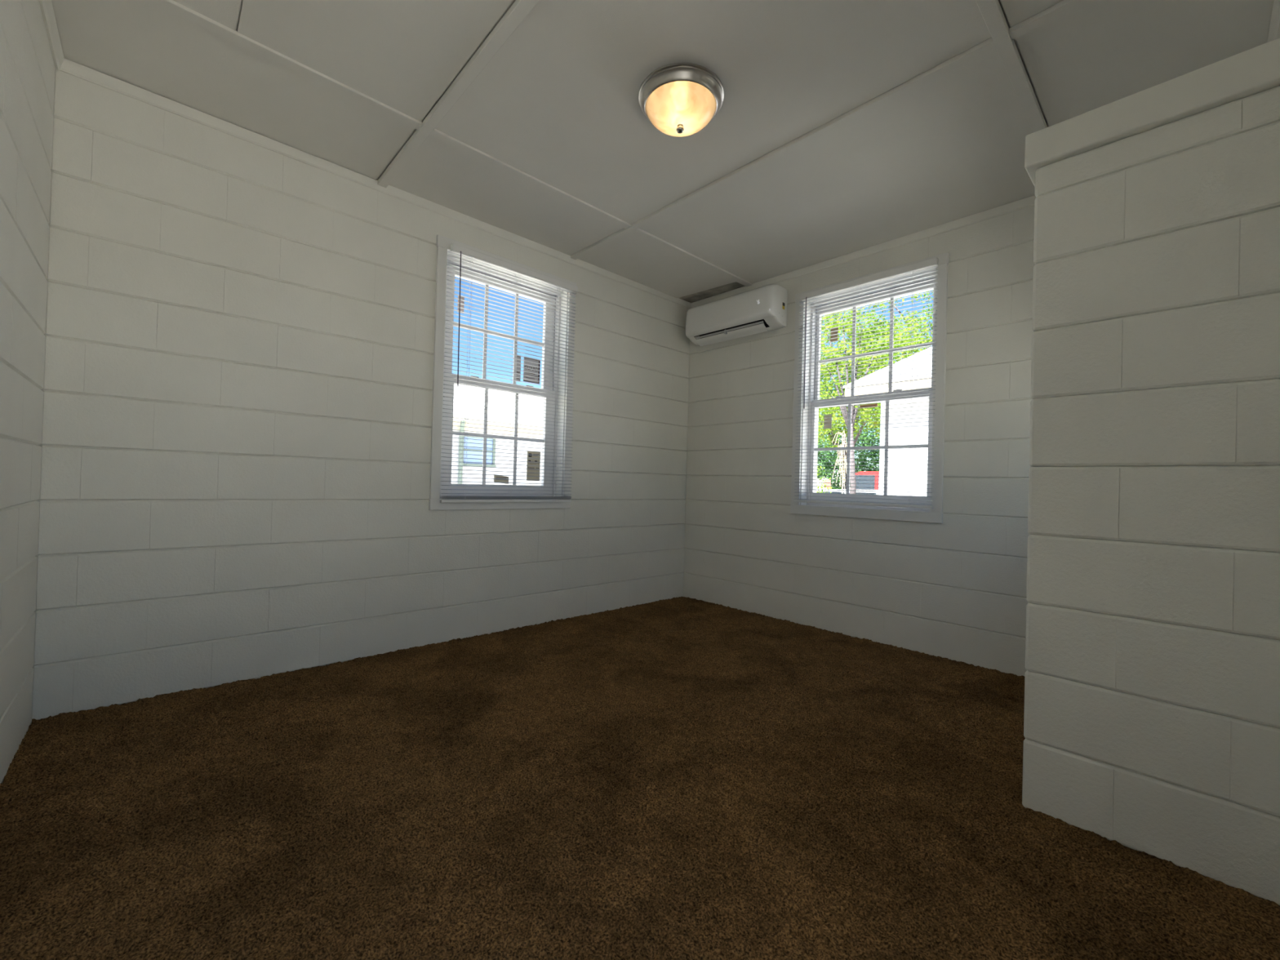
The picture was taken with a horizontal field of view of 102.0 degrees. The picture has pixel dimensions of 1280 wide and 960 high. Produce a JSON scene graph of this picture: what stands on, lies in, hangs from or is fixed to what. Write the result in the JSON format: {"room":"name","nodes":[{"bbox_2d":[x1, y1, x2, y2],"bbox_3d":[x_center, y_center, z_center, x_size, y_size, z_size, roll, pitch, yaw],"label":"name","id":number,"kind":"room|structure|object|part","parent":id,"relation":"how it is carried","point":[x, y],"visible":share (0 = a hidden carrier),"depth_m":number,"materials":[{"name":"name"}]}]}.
{"room":"empty bedroom","nodes":[
{"label":"empty bedroom","id":0,"kind":"room"},
{"bbox_2d":[1,728,28,783],"bbox_3d":[0.112,1.058,1.992,3.991,0.188,3.510,2,-1,-43],"label":"floor","id":1,"kind":"structure","parent":0,"point":[28,728],"depth_m":1.73,"materials":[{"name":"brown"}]},
{"bbox_2d":[0,596,1279,959],"bbox_3d":[0.115,0.945,1.993,3.551,0.028,3.070,2,-1,-43],"label":"carpet","id":2,"kind":"object","parent":1,"relation":"on","point":[680,778],"visible":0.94,"depth_m":1.41,"materials":[{"name":"brown carpet"}]},
{"bbox_2d":[0,0,55,783],"bbox_3d":[-1.160,-0.170,0.637,0.220,2.952,3.302,2,-1,-43],"label":"wall","id":3,"kind":"structure","parent":0,"point":[27,64],"depth_m":1.58,"materials":[{"name":"white paint"}]},
{"bbox_2d":[39,0,63,70],"bbox_3d":[-1.107,-1.523,0.807,0.022,0.042,3.070,2,-1,-43],"label":"trim","id":4,"kind":"structure","parent":3,"relation":"attached to","point":[46,7],"depth_m":1.77,"materials":[{"name":"white wood"}]},
{"bbox_2d":[30,68,689,724],"bbox_3d":[-0.980,-0.144,3.203,3.991,2.952,0.220,2,-1,-43],"label":"wall","id":5,"kind":"structure","parent":0,"point":[236,445],"depth_m":2.38,"materials":[{"name":"white paint"}]},
{"bbox_2d":[55,57,691,308],"bbox_3d":[-0.861,-1.498,3.125,3.551,0.042,0.022,2,-1,-43],"label":"trim","id":6,"kind":"structure","parent":5,"relation":"attached to","point":[68,66],"depth_m":2.47,"materials":[{"name":"white wood"}]},
{"bbox_2d":[428,234,576,510],"bbox_3d":[-0.871,-0.587,3.270,0.946,1.530,0.220,2,-1,-43],"label":"window","id":7,"kind":"structure","parent":5,"relation":"in","point":[443,244],"depth_m":3.23,"materials":[{"name":"white"}]},
{"bbox_3d":[-1.126,-0.596,2.895,0.053,1.404,0.019,2,-1,-43],"label":"casing","id":8,"kind":"part","parent":7,"relation":"part of","materials":[{"name":"white"}]},
{"bbox_2d":[457,295,464,313],"bbox_3d":[-1.080,-1.057,3.124,0.040,0.100,0.001,2,-1,-43],"label":"window sticker","id":9,"kind":"object","parent":7,"relation":"attached to","point":[461,297],"visible":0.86,"depth_m":3.13,"materials":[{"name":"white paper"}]},
{"bbox_3d":[-0.885,-0.256,3.274,0.790,0.717,0.032,2,-1,-43],"label":"sash","id":10,"kind":"part","parent":7,"relation":"part of","materials":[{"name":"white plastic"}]},
{"bbox_3d":[-0.891,-0.919,3.305,0.790,0.709,0.032,2,-1,-43],"label":"sash","id":11,"kind":"part","parent":7,"relation":"part of","materials":[{"name":"white plastic"}]},
{"bbox_3d":[-0.822,0.148,3.192,0.944,0.062,0.020,2,-1,-43],"label":"casing","id":12,"kind":"part","parent":7,"relation":"part of","materials":[{"name":"white wood"}]},
{"bbox_2d":[493,474,508,484],"bbox_3d":[-0.878,-0.004,3.281,0.103,0.060,0.002,2,-1,-43],"label":"window sticker","id":13,"kind":"object","parent":7,"relation":"attached to","point":[495,476],"visible":0.8,"depth_m":3.28,"materials":[{"name":"beige paper"}]},
{"bbox_3d":[-0.888,-0.590,3.289,0.822,1.414,0.088,2,-1,-43],"label":"frame","id":14,"kind":"part","parent":7,"relation":"part of","materials":[{"name":"white plastic"}]},
{"bbox_3d":[-0.783,-1.319,3.203,0.946,0.064,0.020,2,-1,-43],"label":"casing","id":15,"kind":"part","parent":7,"relation":"part of","materials":[{"name":"white wood"}]},
{"bbox_2d":[440,243,577,502],"bbox_3d":[-0.764,-0.589,3.184,0.882,1.451,0.043,2,-1,-43],"label":"window blind","id":16,"kind":"object","parent":7,"relation":"attached to","point":[455,248],"visible":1,"depth_m":3.15,"materials":[{"name":"white plastic"}]},
{"bbox_3d":[-0.991,-0.583,2.982,0.002,1.401,0.029,2,-1,-43],"label":"ladder cord","id":17,"kind":"part","parent":16,"relation":"part of","materials":[{"name":"white fabric"}]},
{"bbox_3d":[-0.789,0.129,3.183,0.879,0.016,0.026,2,-1,-43],"label":"rail","id":18,"kind":"part","parent":16,"relation":"part of","materials":[{"name":"white plastic"}]},
{"bbox_3d":[-0.779,-0.576,3.180,0.002,1.401,0.029,2,-1,-43],"label":"ladder cord","id":19,"kind":"part","parent":16,"relation":"part of","materials":[{"name":"white fabric"}]},
{"bbox_3d":[-0.553,-0.568,3.392,0.002,1.401,0.029,2,-1,-43],"label":"ladder cord","id":20,"kind":"part","parent":16,"relation":"part of","materials":[{"name":"white fabric"}]},
{"bbox_2d":[515,355,520,382],"bbox_3d":[-0.799,-0.731,3.392,0.040,0.174,0.002,2,-1,-43],"label":"window sticker","id":21,"kind":"object","parent":7,"relation":"attached to","point":[517,357],"visible":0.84,"depth_m":3.40,"materials":[{"name":"grey paper"}]},
{"bbox_2d":[523,355,540,384],"bbox_3d":[-0.723,-0.733,3.463,0.125,0.166,0.002,2,-1,-43],"label":"window sticker","id":22,"kind":"object","parent":7,"relation":"attached to","point":[525,358],"visible":0.73,"depth_m":3.46,"materials":[{"name":"grey paper"}]},
{"bbox_2d":[526,451,540,480],"bbox_3d":[-0.707,-0.092,3.440,0.100,0.195,0.002,2,-1,-43],"label":"label","id":23,"kind":"object","parent":7,"relation":"attached to","point":[537,468],"visible":0.82,"depth_m":3.44,"materials":[{"name":"beige paper"}]},
{"bbox_3d":[-0.479,-0.574,3.501,0.053,1.404,0.019,2,-1,-43],"label":"casing","id":24,"kind":"part","parent":7,"relation":"part of","materials":[{"name":"white"}]},
{"bbox_2d":[51,0,1273,302],"bbox_3d":[0.182,-1.549,2.013,3.991,0.140,3.510,2,-1,-43],"label":"ceiling","id":25,"kind":"structure","parent":0,"point":[840,127],"depth_m":2.02,"materials":[{"name":"white paint"}]},
{"bbox_3d":[-0.949,-1.550,0.967,0.468,0.020,1.844,2,-1,-43],"label":"panel","id":26,"kind":"part","parent":25,"relation":"part of","materials":[{"name":"white paint"}]},
{"bbox_3d":[-1.557,-1.559,2.075,1.094,0.018,0.599,2,-1,-43],"label":"panel","id":27,"kind":"part","parent":25,"relation":"part of","materials":[{"name":"white paint"}]},
{"bbox_3d":[-0.547,-1.536,1.343,0.621,0.021,1.844,2,-1,-43],"label":"panel","id":28,"kind":"part","parent":25,"relation":"part of","materials":[{"name":"white paint"}]},
{"bbox_3d":[-0.707,-1.527,2.872,1.180,0.022,0.599,2,-1,-43],"label":"panel","id":29,"kind":"part","parent":25,"relation":"part of","materials":[{"name":"white paint"}]},
{"bbox_3d":[0.134,-1.489,3.660,1.077,0.016,0.599,2,-1,-43],"label":"panel","id":30,"kind":"part","parent":25,"relation":"part of","materials":[{"name":"white paint"}]},
{"bbox_2d":[638,62,724,137],"bbox_3d":[0.159,-1.429,2.025,0.332,0.142,0.332,2,-1,-43],"label":"ceiling lamp","id":31,"kind":"object","parent":25,"relation":"attached to","point":[679,100],"visible":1,"depth_m":1.94,"materials":[{"name":"beige glass"}]},
{"bbox_3d":[0.158,-1.421,2.025,0.271,0.078,0.271,2,-1,-43],"label":"lamp shade","id":32,"kind":"part","parent":31,"relation":"part of","materials":[{"name":"white glass"}]},
{"bbox_3d":[0.573,-1.487,4.071,0.165,0.015,0.599,2,-1,-43],"label":"panel","id":33,"kind":"part","parent":25,"relation":"part of","materials":[{"name":"white paint"}]},
{"bbox_3d":[0.130,-1.512,1.978,1.180,0.021,1.844,2,-1,-43],"label":"panel","id":34,"kind":"part","parent":25,"relation":"part of","materials":[{"name":"white paint"}]},
{"bbox_3d":[1.024,-1.482,2.815,1.220,0.020,1.844,2,-1,-43],"label":"panel","id":35,"kind":"part","parent":25,"relation":"part of","materials":[{"name":"white paint"}]},
{"bbox_3d":[0.982,-1.497,1.069,1.180,0.021,0.594,2,-1,-43],"label":"panel","id":36,"kind":"part","parent":25,"relation":"part of","materials":[{"name":"white paint"}]},
{"bbox_3d":[1.875,-1.467,1.906,1.220,0.019,0.594,2,-1,-43],"label":"panel","id":37,"kind":"part","parent":25,"relation":"part of","materials":[{"name":"white paint"}]},
{"bbox_2d":[683,205,1035,675],"bbox_3d":[1.591,-0.075,3.215,0.220,2.952,3.302,2,-1,-43],"label":"wall","id":38,"kind":"structure","parent":0,"point":[955,588],"depth_m":3.07,"materials":[{"name":"white paint"}]},
{"bbox_2d":[685,284,787,346],"bbox_3d":[0.694,-1.215,3.901,0.207,0.297,0.805,2,-1,-43],"label":"air conditioner","id":39,"kind":"object","parent":38,"relation":"attached to","point":[763,308],"visible":1,"depth_m":3.77,"materials":[{"name":"white plastic"}]},
{"bbox_3d":[0.689,-1.227,3.908,0.205,0.273,0.649,2,-1,-43],"label":"casing","id":40,"kind":"part","parent":39,"relation":"part of","materials":[{"name":"white plastic"}]},
{"bbox_2d":[690,195,1035,308],"bbox_3d":[1.468,-1.434,3.219,0.022,0.042,3.070,2,-1,-43],"label":"trim","id":41,"kind":"structure","parent":38,"relation":"attached to","point":[1028,202],"depth_m":3.16,"materials":[{"name":"white wood"}]},
{"bbox_2d":[790,252,948,523],"bbox_3d":[1.467,-0.523,3.334,0.220,1.528,0.952,2,-1,-43],"label":"window","id":42,"kind":"structure","parent":38,"relation":"in","point":[935,515],"depth_m":3.29,"materials":[{"name":"white"}]},
{"bbox_3d":[1.093,-0.531,3.587,0.019,1.404,0.063,2,-1,-43],"label":"casing","id":43,"kind":"part","parent":42,"relation":"part of","materials":[{"name":"white"}]},
{"bbox_2d":[823,414,831,428],"bbox_3d":[1.282,-0.398,3.535,0.001,0.095,0.056,2,-1,-43],"label":"window sticker","id":44,"kind":"object","parent":42,"relation":"attached to","point":[828,425],"visible":1,"depth_m":3.53,"materials":[{"name":"beige paper"}]},
{"bbox_2d":[830,327,838,342],"bbox_3d":[1.333,-0.998,3.556,0.001,0.092,0.052,2,-1,-43],"label":"window sticker","id":45,"kind":"object","parent":42,"relation":"attached to","point":[837,328],"visible":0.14,"depth_m":3.56,"materials":[{"name":"beige"}]},
{"bbox_2d":[794,257,938,508],"bbox_3d":[1.369,-0.554,3.241,0.043,1.422,0.860,2,-1,-43],"label":"window blind","id":46,"kind":"object","parent":42,"relation":"attached to","point":[932,262],"visible":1,"depth_m":3.20,"materials":[{"name":"white plastic"}]},
{"bbox_3d":[1.159,-0.545,3.475,0.029,1.372,0.002,2,-1,-43],"label":"ladder cord","id":47,"kind":"part","parent":46,"relation":"part of","materials":[{"name":"white fabric"}]},
{"bbox_3d":[1.373,-0.541,3.246,0.029,1.372,0.002,2,-1,-43],"label":"ladder cord","id":48,"kind":"part","parent":46,"relation":"part of","materials":[{"name":"white fabric"}]},
{"bbox_3d":[1.355,0.149,3.240,0.026,0.016,0.860,2,-1,-43],"label":"rail","id":49,"kind":"part","parent":46,"relation":"part of","materials":[{"name":"white plastic"}]},
{"bbox_3d":[1.582,-0.537,3.023,0.029,1.372,0.002,2,-1,-43],"label":"ladder cord","id":50,"kind":"part","parent":46,"relation":"part of","materials":[{"name":"white fabric"}]},
{"bbox_3d":[1.375,0.207,3.259,0.020,0.062,0.950,2,-1,-43],"label":"casing","id":51,"kind":"part","parent":42,"relation":"part of","materials":[{"name":"white wood"}]},
{"bbox_2d":[859,403,877,408],"bbox_3d":[1.470,-0.476,3.337,0.002,0.023,0.115,2,-1,-43],"label":"window sticker","id":52,"kind":"object","parent":42,"relation":"attached to","point":[875,405],"visible":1,"depth_m":3.33,"materials":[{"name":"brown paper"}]},
{"bbox_3d":[1.466,-0.192,3.334,0.032,0.717,0.780,2,-1,-43],"label":"sash","id":53,"kind":"part","parent":42,"relation":"part of","materials":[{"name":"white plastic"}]},
{"bbox_3d":[1.414,-1.258,3.271,0.020,0.062,0.952,2,-1,-43],"label":"casing","id":54,"kind":"part","parent":42,"relation":"part of","materials":[{"name":"white wood"}]},
{"bbox_3d":[1.510,-0.854,3.364,0.032,0.709,0.780,2,-1,-43],"label":"sash","id":55,"kind":"part","parent":42,"relation":"part of","materials":[{"name":"white plastic"}]},
{"bbox_3d":[1.698,-0.520,2.941,0.019,1.404,0.059,2,-1,-43],"label":"casing","id":56,"kind":"part","parent":42,"relation":"part of","materials":[{"name":"white"}]},
{"bbox_2d":[1022,37,1279,905],"bbox_3d":[1.401,-0.001,1.442,0.244,2.064,0.530,2,-1,-43],"label":"wall partition","id":57,"kind":"structure","parent":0,"point":[1152,714],"depth_m":1.34,"materials":[{"name":"white"}]},
{"bbox_3d":[1.268,-0.103,0.801,3.575,2.952,0.220,2,-1,-43],"label":"wall","id":58,"kind":"structure","parent":0,"visible":0},
{"bbox_2d":[1266,0,1279,42],"bbox_3d":[1.222,-1.459,0.900,3.551,0.042,0.022,2,-1,-43],"label":"trim","id":59,"kind":"structure","parent":58,"relation":"attached to","point":[1274,27],"depth_m":1.62,"materials":[{"name":"white wood"}]},
{"label":"outside","id":60,"kind":"structure","parent":0,"visible":0},
{"bbox_3d":[4.456,1.728,21.875,150.000,0.300,140.000,2,-1,-43],"label":"ground","id":61,"kind":"structure","parent":60,"visible":0},
{"bbox_2d":[451,385,543,485],"bbox_3d":[-6.879,-0.965,14.320,21.800,4.354,7.187,2,-1,-43],"label":"house","id":62,"kind":"structure","parent":61,"relation":"on","point":[456,423],"depth_m":13.13,"materials":[{"name":"white paint"}]},
{"bbox_3d":[-3.969,-0.713,12.697,0.760,0.640,0.010,2,-1,-43],"label":"pane","id":63,"kind":"part","parent":62,"relation":"part of","materials":[{"name":"blue glass"}]},
{"bbox_2d":[817,466,832,493],"bbox_3d":[3.192,0.612,9.164,0.689,1.892,0.993,2,-1,-28],"label":"bush","id":64,"kind":"object","parent":61,"relation":"on","point":[822,487],"visible":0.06,"depth_m":9.28,"materials":[{"name":"green plant"}]},
{"bbox_2d":[831,431,851,493],"bbox_3d":[3.817,0.267,9.798,0.406,2.393,0.391,2,-1,-43],"label":"shrub","id":65,"kind":"object","parent":61,"relation":"on","point":[842,472],"visible":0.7,"depth_m":9.77,"materials":[{"name":"beige plant"}]},
{"bbox_2d":[817,471,879,489],"bbox_3d":[7.662,0.688,16.413,1.840,1.856,5.070,2,-1,-43],"label":"pickup truck","id":66,"kind":"object","parent":61,"relation":"on","point":[860,479],"visible":0.04,"depth_m":15.93,"materials":[{"name":"red paint"}]},
{"bbox_2d":[817,488,879,494],"bbox_3d":[5.660,0.891,13.569,1.840,1.296,4.350,2,-1,-43],"label":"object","id":67,"kind":"object","parent":61,"relation":"on","point":[824,490],"visible":0.04,"depth_m":12.67,"materials":[{"name":"white paint"}]},
{"bbox_2d":[817,411,880,488],"bbox_3d":[11.508,-0.936,23.951,3.919,5.676,13.012,2,-1,-43],"label":"leafy tree","id":68,"kind":"object","parent":61,"relation":"on","point":[828,458],"visible":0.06,"depth_m":24.72,"materials":[{"name":"green plant"}]},
{"bbox_2d":[817,311,911,488],"bbox_3d":[7.562,-2.431,20.332,4.451,8.369,6.453,2,-1,-43],"label":"leafy tree","id":69,"kind":"object","parent":61,"relation":"on","point":[840,423],"visible":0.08,"depth_m":19.89,"materials":[{"name":"green plant"}]},
{"bbox_2d":[817,305,928,493],"bbox_3d":[4.752,-1.628,12.081,2.310,6.475,3.050,2,-1,-43],"label":"leafy tree","id":70,"kind":"object","parent":61,"relation":"on","point":[852,472],"visible":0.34,"depth_m":11.63,"materials":[{"name":"green plant"}]},
{"bbox_2d":[842,346,932,496],"bbox_3d":[10.515,-0.556,5.828,8.151,4.334,13.150,2,-1,-43],"label":"outbuilding","id":71,"kind":"structure","parent":61,"relation":"on","point":[912,429],"depth_m":7.58,"materials":[{"name":"white paint"}]},
{"bbox_2d":[855,289,933,367],"bbox_3d":[8.943,-2.317,14.985,5.118,8.127,2.205,1,-1,27],"label":"leafy tree","id":72,"kind":"object","parent":61,"relation":"on","point":[928,294],"visible":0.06,"depth_m":15.26,"materials":[{"name":"green plant"}]}
]}

